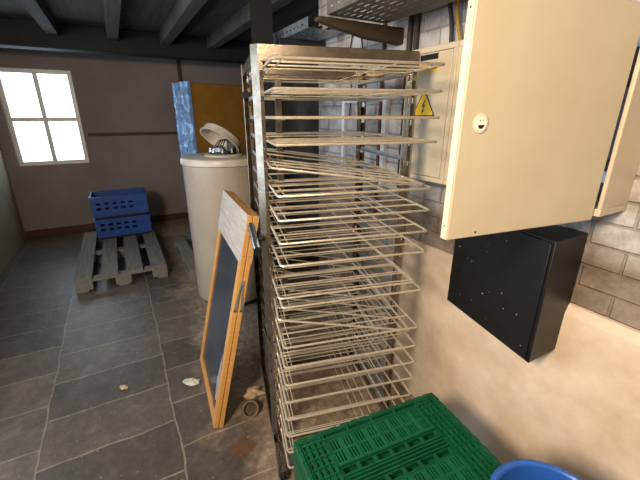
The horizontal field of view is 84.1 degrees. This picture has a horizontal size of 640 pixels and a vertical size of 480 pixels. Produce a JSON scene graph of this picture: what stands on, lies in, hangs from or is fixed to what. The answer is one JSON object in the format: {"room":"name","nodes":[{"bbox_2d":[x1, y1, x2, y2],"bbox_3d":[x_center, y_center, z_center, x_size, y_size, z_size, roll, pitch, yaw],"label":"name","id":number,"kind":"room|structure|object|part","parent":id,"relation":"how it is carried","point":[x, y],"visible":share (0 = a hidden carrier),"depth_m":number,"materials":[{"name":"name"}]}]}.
{"room":"storage room","nodes":[
{"label":"storage room","id":0,"kind":"room"},
{"bbox_2d":[0,148,26,274],"bbox_3d":[-2.071,-0.010,1.022,0.120,2.500,8.400,-10,22,-27],"label":"wall","id":1,"kind":"structure","parent":0,"point":[12,232],"depth_m":4.30,"materials":[{"name":"grey paint"}]},
{"bbox_2d":[0,48,251,236],"bbox_3d":[-2.491,-1.513,5.289,3.770,2.500,0.120,-10,22,-27],"label":"wall","id":2,"kind":"structure","parent":0,"point":[114,93],"depth_m":4.97,"materials":[{"name":"paint"}]},
{"bbox_2d":[0,67,89,165],"bbox_3d":[-3.585,-1.584,4.633,0.780,1.170,0.060,-10,22,-27],"label":"window","id":3,"kind":"structure","parent":2,"relation":"in","point":[34,72],"depth_m":4.59,"materials":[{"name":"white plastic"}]},
{"bbox_2d":[26,212,187,237],"bbox_3d":[-2.451,-0.355,5.630,3.520,0.090,0.031,-10,22,-27],"label":"baseboard","id":4,"kind":"structure","parent":2,"relation":"attached to","point":[68,229],"depth_m":5.08,"materials":[{"name":"brown wood"}]},
{"bbox_2d":[88,131,177,135],"bbox_3d":[-2.036,-1.640,5.424,2.570,0.040,0.026,-10,22,-27],"label":"trim","id":5,"kind":"structure","parent":2,"relation":"attached to","point":[176,132],"depth_m":5.07,"materials":[{"name":"brown wood"}]},
{"bbox_2d":[176,59,181,81],"bbox_3d":[-2.038,-2.211,5.225,0.050,1.140,0.020,-10,22,-27],"label":"trim","id":6,"kind":"structure","parent":2,"relation":"attached to","point":[177,60],"depth_m":5.13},
{"bbox_2d":[0,0,318,48],"bbox_3d":[-0.440,-1.475,1.465,3.850,0.230,8.400,-10,22,-27],"label":"ceiling","id":7,"kind":"structure","parent":0,"point":[220,21],"depth_m":3.38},
{"bbox_2d":[0,216,414,479],"bbox_3d":[-0.440,0.916,2.307,3.850,0.100,8.400,-10,22,-27],"label":"floor","id":8,"kind":"structure","parent":0,"point":[66,356],"depth_m":2.27,"materials":[{"name":"tile"}]},
{"bbox_2d":[74,224,167,293],"bbox_3d":[-2.315,0.141,4.145,0.800,0.140,1.620,-10,22,-27],"label":"wooden pallet","id":9,"kind":"object","parent":8,"relation":"on","point":[121,258],"visible":0.87,"depth_m":3.78,"materials":[{"name":"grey wood"}]},
{"bbox_2d":[93,212,151,239],"bbox_3d":[-2.525,-0.219,4.573,0.616,0.255,0.436,-10,22,-27],"label":"plastic crate","id":10,"kind":"object","parent":9,"relation":"on","point":[108,228],"visible":0.84,"depth_m":4.42,"materials":[{"name":"blue plastic"}]},
{"bbox_2d":[88,187,148,219],"bbox_3d":[-2.525,-0.468,4.485,0.616,0.270,0.436,-10,22,-27],"label":"plastic crate","id":11,"kind":"object","parent":10,"relation":"on","point":[118,205],"visible":1,"depth_m":4.36,"materials":[{"name":"blue plastic"}]},
{"bbox_3d":[-2.624,-0.542,4.649,0.576,0.200,0.012,-10,22,-27],"label":"panel","id":12,"kind":"part","parent":11,"relation":"part of","materials":[{"name":"blue plastic"}]},
{"bbox_3d":[-2.426,-0.423,4.312,0.576,0.200,0.012,-10,22,-27],"label":"panel","id":13,"kind":"part","parent":11,"relation":"part of","materials":[{"name":"blue plastic"}]},
{"bbox_3d":[-2.624,-0.292,4.736,0.576,0.185,0.012,-10,22,-27],"label":"panel","id":14,"kind":"part","parent":10,"relation":"part of","materials":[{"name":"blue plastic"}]},
{"bbox_3d":[-2.426,-0.174,4.400,0.576,0.185,0.012,-10,22,-27],"label":"panel","id":15,"kind":"part","parent":10,"relation":"part of","materials":[{"name":"blue plastic"}]},
{"bbox_2d":[120,385,127,389],"bbox_3d":[-1.200,0.900,2.168,0.054,0.020,0.039,12,23,31],"label":"clump","id":16,"kind":"object","parent":8,"relation":"on","point":[122,387],"visible":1,"depth_m":2.16,"materials":[{"name":"beige paper"}]},
{"bbox_2d":[182,378,199,385],"bbox_3d":[-0.805,0.882,2.216,0.112,0.022,0.066,0,19,0],"label":"paper scrap","id":17,"kind":"object","parent":8,"relation":"on","point":[190,381],"visible":1,"depth_m":2.21,"materials":[{"name":"white paper"}]},
{"bbox_2d":[180,123,262,305],"bbox_3d":[-0.800,-0.224,3.102,0.676,1.522,0.676,0,19,0],"label":"boiler","id":18,"kind":"object","parent":8,"relation":"on","point":[206,174],"visible":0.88,"depth_m":2.78,"materials":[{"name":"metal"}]},
{"bbox_3d":[-0.780,-0.710,2.867,0.236,0.018,0.236,0,19,0],"label":"plate","id":19,"kind":"part","parent":18,"relation":"part of","materials":[{"name":"metal"}]},
{"bbox_2d":[200,190,258,427],"bbox_3d":[-0.546,0.351,2.017,0.312,1.152,0.632,-8,21,-23],"label":"sandwich board","id":20,"kind":"object","parent":8,"relation":"on","point":[233,256],"visible":0.97,"depth_m":1.88,"materials":[{"name":"brown wood"}]},
{"bbox_3d":[-0.477,-0.096,1.897,0.003,0.235,0.625,5,15,-27],"label":"header panel","id":21,"kind":"part","parent":20,"relation":"part of","materials":[{"name":"laminate"}]},
{"bbox_3d":[-0.430,-0.092,1.921,0.003,0.235,0.625,5,15,-27],"label":"header panel","id":22,"kind":"part","parent":20,"relation":"part of","materials":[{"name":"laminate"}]},
{"bbox_2d":[173,234,299,282],"bbox_3d":[-1.041,0.093,4.282,1.200,0.140,1.200,-10,22,-27],"label":"wooden pallet","id":23,"kind":"object","parent":8,"relation":"on","point":[186,254],"visible":0.26,"depth_m":4.01,"materials":[{"name":"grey wood"}]},
{"bbox_2d":[171,83,191,237],"bbox_3d":[-1.243,-0.968,4.426,0.982,1.765,0.170,-18,26,-42],"label":"mattress","id":24,"kind":"object","parent":23,"relation":"on","point":[178,105],"visible":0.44,"depth_m":3.93,"materials":[{"name":"blue fabric"}]},
{"bbox_2d":[179,82,255,153],"bbox_3d":[-1.111,-0.924,4.302,0.170,1.765,0.983,18,26,42],"label":"mattress","id":25,"kind":"object","parent":23,"relation":"on","point":[203,103],"visible":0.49,"depth_m":3.92,"materials":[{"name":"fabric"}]},
{"bbox_2d":[241,399,258,417],"bbox_3d":[-0.388,0.935,1.967,0.094,0.092,0.073,-8,21,-22],"label":"ring","id":26,"kind":"object","parent":8,"relation":"on","point":[249,409],"visible":1,"depth_m":1.97,"materials":[{"name":"grey metal"}]},
{"bbox_2d":[241,386,264,399],"bbox_3d":[-0.390,0.900,2.087,0.152,0.074,0.092,0,19,0],"label":"wrapper","id":27,"kind":"object","parent":8,"relation":"on","point":[253,392],"visible":0.94,"depth_m":2.07,"materials":[{"name":"beige paper"}]},
{"bbox_2d":[249,0,282,317],"bbox_3d":[-0.375,-0.552,2.562,0.200,2.500,0.200,-4,20,-11],"label":"steel column","id":28,"kind":"structure","parent":8,"relation":"on","point":[260,10],"depth_m":2.33,"materials":[{"name":"black metal"}]},
{"bbox_2d":[241,43,419,479],"bbox_3d":[0.002,0.115,1.720,0.671,1.800,0.760,-5,20,-14],"label":"rack","id":29,"kind":"object","parent":8,"relation":"on","point":[252,71],"visible":0.72,"depth_m":1.63,"materials":[{"name":"metal"}]},
{"bbox_3d":[-0.287,-0.696,1.423,0.022,0.032,0.510,-5,20,-14],"label":"rail","id":30,"kind":"part","parent":29,"relation":"part of","materials":[{"name":"metal"}]},
{"bbox_3d":[-0.350,-0.006,1.937,0.036,1.715,0.045,-5,20,-14],"label":"post","id":31,"kind":"part","parent":29,"relation":"part of","materials":[{"name":"metal"}]},
{"bbox_3d":[-0.260,-0.011,1.401,0.028,0.043,0.276,-5,20,-14],"label":"push handle","id":32,"kind":"part","parent":29,"relation":"part of","materials":[{"name":"silver metal"}]},
{"bbox_3d":[-0.262,-0.667,1.441,0.027,0.015,0.478,-5,20,-14],"label":"slot rail","id":33,"kind":"part","parent":29,"relation":"part of","materials":[{"name":"metal"}]},
{"bbox_3d":[-0.214,0.162,1.458,0.036,1.715,0.045,-5,20,-14],"label":"post","id":34,"kind":"part","parent":29,"relation":"part of","materials":[{"name":"metal"}]},
{"bbox_3d":[-0.262,0.007,1.678,0.027,0.015,0.478,-5,20,-14],"label":"slot rail","id":35,"kind":"part","parent":29,"relation":"part of","materials":[{"name":"metal"}]},
{"bbox_3d":[-0.262,0.243,1.761,0.027,0.015,0.478,-5,20,-14],"label":"slot rail","id":36,"kind":"part","parent":29,"relation":"part of","materials":[{"name":"metal"}]},
{"bbox_3d":[-0.262,0.162,1.733,0.027,0.015,0.478,-5,20,-14],"label":"slot rail","id":37,"kind":"part","parent":29,"relation":"part of","materials":[{"name":"metal"}]},
{"bbox_3d":[-0.262,0.326,1.790,0.027,0.015,0.478,-5,20,-14],"label":"slot rail","id":38,"kind":"part","parent":29,"relation":"part of","materials":[{"name":"metal"}]},
{"bbox_3d":[-0.262,0.404,1.818,0.027,0.015,0.478,-5,20,-14],"label":"slot rail","id":39,"kind":"part","parent":29,"relation":"part of","materials":[{"name":"metal"}]},
{"bbox_3d":[-0.262,0.481,1.845,0.027,0.015,0.478,-5,20,-14],"label":"slot rail","id":40,"kind":"part","parent":29,"relation":"part of","materials":[{"name":"metal"}]},
{"bbox_3d":[-0.262,0.813,1.962,0.027,0.015,0.478,-5,20,-14],"label":"slot rail","id":41,"kind":"part","parent":29,"relation":"part of","materials":[{"name":"metal"}]},
{"bbox_3d":[-0.262,0.566,1.875,0.027,0.015,0.478,-5,20,-14],"label":"slot rail","id":42,"kind":"part","parent":29,"relation":"part of","materials":[{"name":"metal"}]},
{"bbox_3d":[-0.262,0.648,1.904,0.027,0.015,0.478,-5,20,-14],"label":"slot rail","id":43,"kind":"part","parent":29,"relation":"part of","materials":[{"name":"metal"}]},
{"bbox_3d":[-0.262,0.731,1.933,0.027,0.015,0.478,-5,20,-14],"label":"slot rail","id":44,"kind":"part","parent":29,"relation":"part of","materials":[{"name":"metal"}]},
{"bbox_3d":[-0.263,0.893,1.919,0.040,0.039,0.760,-5,20,-14],"label":"rail","id":45,"kind":"part","parent":29,"relation":"part of","materials":[{"name":"metal"}]},
{"bbox_3d":[-0.068,0.777,2.295,0.564,0.008,0.040,-5,20,-14],"label":"cross rail","id":46,"kind":"part","parent":29,"relation":"part of","materials":[{"name":"metal"}]},
{"bbox_3d":[0.069,0.947,1.812,0.564,0.008,0.040,-5,20,-14],"label":"cross rail","id":47,"kind":"part","parent":29,"relation":"part of","materials":[{"name":"metal"}]},
{"bbox_2d":[279,343,387,468],"bbox_3d":[0.034,0.826,1.923,0.555,0.011,0.769,-5,20,-14],"label":"tray","id":48,"kind":"object","parent":29,"relation":"in","point":[291,448],"visible":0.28,"depth_m":1.75,"materials":[{"name":"metal"}]},
{"bbox_2d":[279,332,395,453],"bbox_3d":[0.034,0.744,1.894,0.555,0.011,0.769,-5,20,-14],"label":"tray","id":49,"kind":"object","parent":29,"relation":"in","point":[290,433],"visible":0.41,"depth_m":1.77,"materials":[{"name":"metal"}]},
{"bbox_2d":[260,227,414,299],"bbox_3d":[0.019,0.070,1.701,0.555,0.011,0.769,-5,20,-14],"label":"tray","id":50,"kind":"object","parent":29,"relation":"in","point":[378,250],"visible":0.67,"depth_m":1.49,"materials":[{"name":"metal"}]},
{"bbox_2d":[262,271,415,368],"bbox_3d":[0.034,0.339,1.751,0.555,0.011,0.769,-5,20,-14],"label":"tray","id":51,"kind":"object","parent":29,"relation":"in","point":[371,293],"visible":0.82,"depth_m":1.53,"materials":[{"name":"metal"}]},
{"bbox_2d":[264,283,413,386],"bbox_3d":[0.034,0.417,1.778,0.555,0.011,0.769,-5,20,-14],"label":"tray","id":52,"kind":"object","parent":29,"relation":"in","point":[326,287],"visible":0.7,"depth_m":1.57,"materials":[{"name":"metal"}]},
{"bbox_2d":[261,258,417,348],"bbox_3d":[0.034,0.256,1.722,0.555,0.011,0.769,-5,20,-14],"label":"tray","id":53,"kind":"object","parent":29,"relation":"in","point":[381,288],"visible":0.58,"depth_m":1.50,"materials":[{"name":"metal"}]},
{"bbox_2d":[272,249,408,330],"bbox_3d":[0.028,0.212,1.743,0.542,0.126,0.769,-4,20,-11],"label":"tray","id":54,"kind":"object","parent":29,"relation":"in","point":[350,295],"visible":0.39,"depth_m":1.52,"materials":[{"name":"metal"}]},
{"bbox_2d":[278,320,403,437],"bbox_3d":[0.034,0.661,1.864,0.555,0.011,0.769,-5,20,-14],"label":"tray","id":55,"kind":"object","parent":29,"relation":"in","point":[281,404],"visible":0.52,"depth_m":1.73,"materials":[{"name":"metal"}]},
{"bbox_2d":[258,205,424,266],"bbox_3d":[0.034,-0.055,1.612,0.555,0.011,0.769,-5,20,-14],"label":"tray","id":56,"kind":"object","parent":29,"relation":"in","point":[383,223],"visible":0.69,"depth_m":1.41,"materials":[{"name":"metal"}]},
{"bbox_2d":[257,190,427,244],"bbox_3d":[0.034,-0.130,1.586,0.555,0.011,0.769,-5,20,-14],"label":"tray","id":57,"kind":"object","parent":29,"relation":"in","point":[399,215],"visible":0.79,"depth_m":1.36,"materials":[{"name":"metal"}]},
{"bbox_2d":[275,308,409,420],"bbox_3d":[0.034,0.579,1.835,0.555,0.011,0.769,-5,20,-14],"label":"tray","id":58,"kind":"object","parent":29,"relation":"in","point":[384,356],"visible":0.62,"depth_m":1.64,"materials":[{"name":"metal"}]},
{"bbox_2d":[256,177,429,221],"bbox_3d":[0.034,-0.204,1.559,0.555,0.011,0.769,-5,20,-14],"label":"tray","id":59,"kind":"object","parent":29,"relation":"in","point":[329,181],"visible":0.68,"depth_m":1.35,"materials":[{"name":"metal"}]},
{"bbox_2d":[274,296,411,403],"bbox_3d":[0.034,0.494,1.806,0.555,0.011,0.769,-5,20,-14],"label":"tray","id":60,"kind":"object","parent":29,"relation":"in","point":[385,341],"visible":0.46,"depth_m":1.60,"materials":[{"name":"metal"}]},
{"bbox_2d":[255,162,431,197],"bbox_3d":[0.034,-0.280,1.533,0.555,0.011,0.769,-5,20,-14],"label":"tray","id":61,"kind":"object","parent":29,"relation":"in","point":[427,187],"visible":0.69,"depth_m":1.29,"materials":[{"name":"metal"}]},
{"bbox_2d":[254,131,436,146],"bbox_3d":[0.034,-0.429,1.480,0.555,0.011,0.769,-5,20,-14],"label":"tray","id":62,"kind":"object","parent":29,"relation":"in","point":[331,141],"visible":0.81,"depth_m":1.27,"materials":[{"name":"metal"}]},
{"bbox_2d":[267,148,424,185],"bbox_3d":[0.030,-0.337,1.550,0.550,0.084,0.769,-4,20,-11],"label":"tray","id":63,"kind":"object","parent":29,"relation":"in","point":[391,173],"visible":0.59,"depth_m":1.36,"materials":[{"name":"metal"}]},
{"bbox_2d":[272,231,420,308],"bbox_3d":[0.034,0.096,1.665,0.555,0.011,0.769,-5,20,-14],"label":"tray","id":64,"kind":"object","parent":29,"relation":"in","point":[407,279],"visible":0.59,"depth_m":1.45,"materials":[{"name":"metal"}]},
{"bbox_2d":[261,87,441,100],"bbox_3d":[0.034,-0.578,1.428,0.555,0.011,0.769,-5,20,-14],"label":"tray","id":65,"kind":"object","parent":29,"relation":"in","point":[366,93],"visible":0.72,"depth_m":1.24,"materials":[{"name":"metal"}]},
{"bbox_2d":[265,116,439,119],"bbox_3d":[0.034,-0.503,1.454,0.555,0.011,0.769,-5,20,-14],"label":"tray","id":66,"kind":"object","parent":29,"relation":"in","point":[266,117],"visible":0.81,"depth_m":1.10,"materials":[{"name":"metal"}]},
{"bbox_2d":[263,56,444,83],"bbox_3d":[0.034,-0.653,1.401,0.555,0.011,0.769,-5,20,-14],"label":"tray","id":67,"kind":"object","parent":29,"relation":"in","point":[435,64],"visible":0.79,"depth_m":1.21,"materials":[{"name":"metal"}]},
{"bbox_3d":[0.222,-0.057,2.081,0.038,1.715,0.045,-5,20,-14],"label":"post","id":68,"kind":"part","parent":29,"relation":"part of","materials":[{"name":"metal"}]},
{"bbox_3d":[0.305,0.842,2.062,0.040,0.039,0.760,-5,20,-14],"label":"rail","id":69,"kind":"part","parent":29,"relation":"part of","materials":[{"name":"metal"}]},
{"bbox_3d":[0.269,0.766,2.096,0.029,0.015,0.478,-5,20,-14],"label":"slot rail","id":70,"kind":"part","parent":29,"relation":"part of","materials":[{"name":"metal"}]},
{"bbox_3d":[0.269,0.684,2.067,0.029,0.015,0.478,-5,20,-14],"label":"slot rail","id":71,"kind":"part","parent":29,"relation":"part of","materials":[{"name":"metal"}]},
{"bbox_3d":[0.269,0.601,2.038,0.029,0.015,0.478,-5,20,-14],"label":"slot rail","id":72,"kind":"part","parent":29,"relation":"part of","materials":[{"name":"metal"}]},
{"bbox_3d":[0.269,0.519,2.009,0.029,0.015,0.478,-5,20,-14],"label":"slot rail","id":73,"kind":"part","parent":29,"relation":"part of","materials":[{"name":"metal"}]},
{"bbox_3d":[0.269,0.434,1.980,0.029,0.015,0.478,-5,20,-14],"label":"slot rail","id":74,"kind":"part","parent":29,"relation":"part of","materials":[{"name":"metal"}]},
{"bbox_3d":[0.269,0.357,1.952,0.029,0.015,0.478,-5,20,-14],"label":"slot rail","id":75,"kind":"part","parent":29,"relation":"part of","materials":[{"name":"metal"}]},
{"bbox_3d":[0.269,0.278,1.925,0.029,0.015,0.478,-5,20,-14],"label":"slot rail","id":76,"kind":"part","parent":29,"relation":"part of","materials":[{"name":"metal"}]},
{"bbox_3d":[0.269,0.195,1.895,0.029,0.015,0.478,-5,20,-14],"label":"slot rail","id":77,"kind":"part","parent":29,"relation":"part of","materials":[{"name":"metal"}]},
{"bbox_3d":[0.269,0.115,1.867,0.029,0.015,0.478,-5,20,-14],"label":"slot rail","id":78,"kind":"part","parent":29,"relation":"part of","materials":[{"name":"metal"}]},
{"bbox_3d":[0.269,0.036,1.839,0.029,0.015,0.478,-5,20,-14],"label":"slot rail","id":79,"kind":"part","parent":29,"relation":"part of","materials":[{"name":"metal"}]},
{"bbox_3d":[0.269,-0.115,1.786,0.029,0.015,0.478,-5,20,-14],"label":"slot rail","id":80,"kind":"part","parent":29,"relation":"part of","materials":[{"name":"metal"}]},
{"bbox_3d":[0.269,-0.041,1.812,0.029,0.015,0.478,-5,20,-14],"label":"slot rail","id":81,"kind":"part","parent":29,"relation":"part of","materials":[{"name":"metal"}]},
{"bbox_3d":[0.269,-0.191,1.760,0.029,0.015,0.478,-5,20,-14],"label":"slot rail","id":82,"kind":"part","parent":29,"relation":"part of","materials":[{"name":"metal"}]},
{"bbox_3d":[0.269,-0.265,1.733,0.029,0.015,0.478,-5,20,-14],"label":"slot rail","id":83,"kind":"part","parent":29,"relation":"part of","materials":[{"name":"metal"}]},
{"bbox_3d":[0.269,-0.415,1.681,0.029,0.015,0.478,-5,20,-14],"label":"slot rail","id":84,"kind":"part","parent":29,"relation":"part of","materials":[{"name":"metal"}]},
{"bbox_3d":[0.269,-0.341,1.707,0.029,0.015,0.478,-5,20,-14],"label":"slot rail","id":85,"kind":"part","parent":29,"relation":"part of","materials":[{"name":"metal"}]},
{"bbox_3d":[0.269,-0.489,1.654,0.029,0.015,0.478,-5,20,-14],"label":"slot rail","id":86,"kind":"part","parent":29,"relation":"part of","materials":[{"name":"metal"}]},
{"bbox_3d":[0.269,-0.638,1.602,0.029,0.015,0.478,-5,20,-14],"label":"slot rail","id":87,"kind":"part","parent":29,"relation":"part of","materials":[{"name":"metal"}]},
{"bbox_3d":[0.269,-0.714,1.575,0.029,0.015,0.478,-5,20,-14],"label":"slot rail","id":88,"kind":"part","parent":29,"relation":"part of","materials":[{"name":"metal"}]},
{"bbox_3d":[0.295,-0.748,1.571,0.022,0.032,0.510,-5,20,-14],"label":"rail","id":89,"kind":"part","parent":29,"relation":"part of","materials":[{"name":"metal"}]},
{"bbox_3d":[0.358,0.111,1.603,0.038,1.715,0.045,-5,20,-14],"label":"post","id":90,"kind":"part","parent":29,"relation":"part of","materials":[{"name":"metal"}]},
{"bbox_2d":[490,459,581,479],"bbox_3d":[0.578,0.983,0.966,0.317,0.664,0.317,0,19,0],"label":"plastic bin","id":91,"kind":"object","parent":8,"relation":"on","point":[524,469],"visible":1,"depth_m":0.99,"materials":[{"name":"blue plastic"}]},
{"bbox_3d":[0.261,1.096,1.305,0.608,0.225,0.408,-8,21,-22],"label":"crate","id":92,"kind":"object","parent":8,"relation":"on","visible":0},
{"bbox_2d":[292,453,303,479],"bbox_3d":[0.261,0.884,1.230,0.608,0.225,0.408,-8,21,-22],"label":"crate","id":93,"kind":"object","parent":92,"relation":"on","point":[297,473],"visible":0.04,"depth_m":1.24,"materials":[{"name":"green plastic"}]},
{"bbox_3d":[-0.010,0.924,1.122,0.012,0.189,0.376,-8,21,-22],"label":"panel","id":94,"kind":"part","parent":93,"relation":"part of","materials":[{"name":"green plastic"}]},
{"bbox_2d":[293,392,501,479],"bbox_3d":[0.261,0.749,1.182,0.600,0.061,0.400,-8,21,-22],"label":"crate","id":95,"kind":"object","parent":93,"relation":"on","point":[418,438],"visible":0.96,"depth_m":1.22,"materials":[{"name":"green plastic"}]},
{"bbox_2d":[281,31,318,235],"bbox_3d":[-0.383,-1.232,4.493,0.900,2.500,3.600,-10,22,-27],"label":"wall","id":96,"kind":"structure","parent":0,"point":[289,107],"depth_m":4.96,"materials":[{"name":"stone"}]},
{"bbox_2d":[0,17,283,63],"bbox_3d":[-2.094,-2.339,4.249,3.520,0.249,0.220,-10,22,-27],"label":"beam","id":97,"kind":"structure","parent":96,"relation":"attached to","point":[14,33],"depth_m":4.03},
{"bbox_2d":[319,0,639,338],"bbox_3d":[1.207,0.070,0.795,0.121,2.500,4.800,-10,22,-27],"label":"wall","id":98,"kind":"structure","parent":0,"point":[607,284],"depth_m":1.77,"materials":[{"name":"brick"}]},
{"bbox_2d":[276,38,325,45],"bbox_3d":[-0.122,-1.298,2.351,0.339,0.038,0.050,-10,22,-27],"label":"wall bracket","id":99,"kind":"object","parent":98,"relation":"attached to","point":[286,41],"visible":0.58,"depth_m":2.31,"materials":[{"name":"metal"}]},
{"bbox_2d":[273,16,342,43],"bbox_3d":[-0.137,-1.347,2.342,0.240,0.055,0.720,-10,22,-27],"label":"cable tray","id":100,"kind":"object","parent":98,"relation":"attached to","point":[298,31],"visible":0.51,"depth_m":2.17,"materials":[{"name":"metal"}]},
{"bbox_2d":[349,36,352,119],"bbox_3d":[0.187,-1.002,2.212,0.007,0.481,0.039,-10,22,-27],"label":"cable","id":101,"kind":"object","parent":98,"relation":"attached to","point":[352,36],"visible":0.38,"depth_m":2.21,"materials":[{"name":"black rubber"}]},
{"bbox_2d":[314,16,403,45],"bbox_3d":[0.197,-0.990,1.689,0.485,0.075,0.050,-10,22,-27],"label":"wall bracket","id":102,"kind":"object","parent":98,"relation":"attached to","point":[391,35],"visible":1,"depth_m":1.68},
{"bbox_2d":[341,96,389,186],"bbox_3d":[0.263,-0.614,2.194,0.028,0.500,0.449,-10,22,-27],"label":"wall frame","id":103,"kind":"object","parent":98,"relation":"attached to","point":[386,103],"visible":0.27,"depth_m":2.05,"materials":[{"name":"white paint"}]},
{"bbox_2d":[373,0,387,221],"bbox_3d":[0.342,-0.847,1.970,0.020,1.550,0.019,0,19,0],"label":"rusty pipe","id":104,"kind":"object","parent":98,"relation":"attached to","point":[383,44],"visible":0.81,"depth_m":2.02,"materials":[{"name":"metal"}]},
{"bbox_2d":[327,0,456,23],"bbox_3d":[0.610,-0.774,0.874,0.330,0.055,1.800,-10,22,-27],"label":"cable tray","id":105,"kind":"object","parent":98,"relation":"attached to","point":[408,8],"visible":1,"depth_m":1.47,"materials":[{"name":"metal"}]},
{"bbox_2d":[396,15,413,187],"bbox_3d":[0.438,-0.905,1.757,0.026,1.300,0.025,0,19,0],"label":"pipe","id":106,"kind":"object","parent":98,"relation":"attached to","point":[411,18],"visible":0.29,"depth_m":1.73,"materials":[{"name":"metal"}]},
{"bbox_2d":[405,13,420,185],"bbox_3d":[0.460,-0.892,1.720,0.026,1.300,0.025,0,19,0],"label":"pipe","id":107,"kind":"object","parent":98,"relation":"attached to","point":[417,16],"visible":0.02,"depth_m":1.68,"materials":[{"name":"grey metal"}]},
{"bbox_2d":[447,2,453,41],"bbox_3d":[0.528,-1.144,1.465,0.024,0.657,0.148,-11,22,-27],"label":"cable","id":108,"kind":"object","parent":98,"relation":"attached to","point":[450,6],"visible":0.78,"depth_m":1.49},
{"bbox_2d":[455,0,461,39],"bbox_3d":[0.565,-1.111,1.374,0.031,0.657,0.075,-2,20,-7],"label":"cable","id":109,"kind":"object","parent":98,"relation":"attached to","point":[457,1],"visible":0.82,"depth_m":1.44,"materials":[{"name":"yellow plastic"}]},
{"bbox_2d":[359,221,639,479],"bbox_3d":[1.304,0.917,0.738,0.056,0.940,4.120,-10,22,-27],"label":"plaster","id":110,"kind":"object","parent":98,"relation":"attached to","point":[574,408],"depth_m":1.48,"materials":[{"name":"beige paint"}]},
{"bbox_2d":[447,225,587,362],"bbox_3d":[0.710,0.140,1.424,0.192,0.460,0.470,-10,22,-27],"label":"wall box","id":111,"kind":"object","parent":98,"relation":"attached to","point":[518,285],"visible":0.84,"depth_m":1.28,"materials":[{"name":"black metal"}]},
{"bbox_3d":[0.672,0.146,1.406,0.006,0.440,0.460,-6,20,-15],"label":"lid","id":112,"kind":"part","parent":111,"relation":"part of","materials":[{"name":"black plastic"}]},
{"bbox_2d":[399,0,639,239],"bbox_3d":[0.438,-0.415,1.215,0.681,0.555,0.870,-10,22,-27],"label":"upper cabinet","id":113,"kind":"object","parent":98,"relation":"attached to","point":[537,107],"visible":0.88,"depth_m":0.86,"materials":[{"name":"beige metal"}]},
{"bbox_2d":[415,94,433,115],"bbox_3d":[0.447,-0.590,1.532,0.002,0.108,0.133,-10,22,-27],"label":"warning sign","id":114,"kind":"object","parent":113,"relation":"attached to","point":[423,108],"visible":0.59,"depth_m":1.53,"materials":[{"name":"yellow plastic"}]},
{"bbox_3d":[0.460,-0.535,1.543,0.012,0.497,0.232,-10,22,-27],"label":"closed door","id":115,"kind":"part","parent":113,"relation":"part of","materials":[{"name":"beige paint"}]},
{"bbox_3d":[0.789,-0.258,1.283,0.015,0.035,0.500,-10,22,-27],"label":"cable rail","id":116,"kind":"part","parent":113,"relation":"part of","materials":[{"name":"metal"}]}
]}

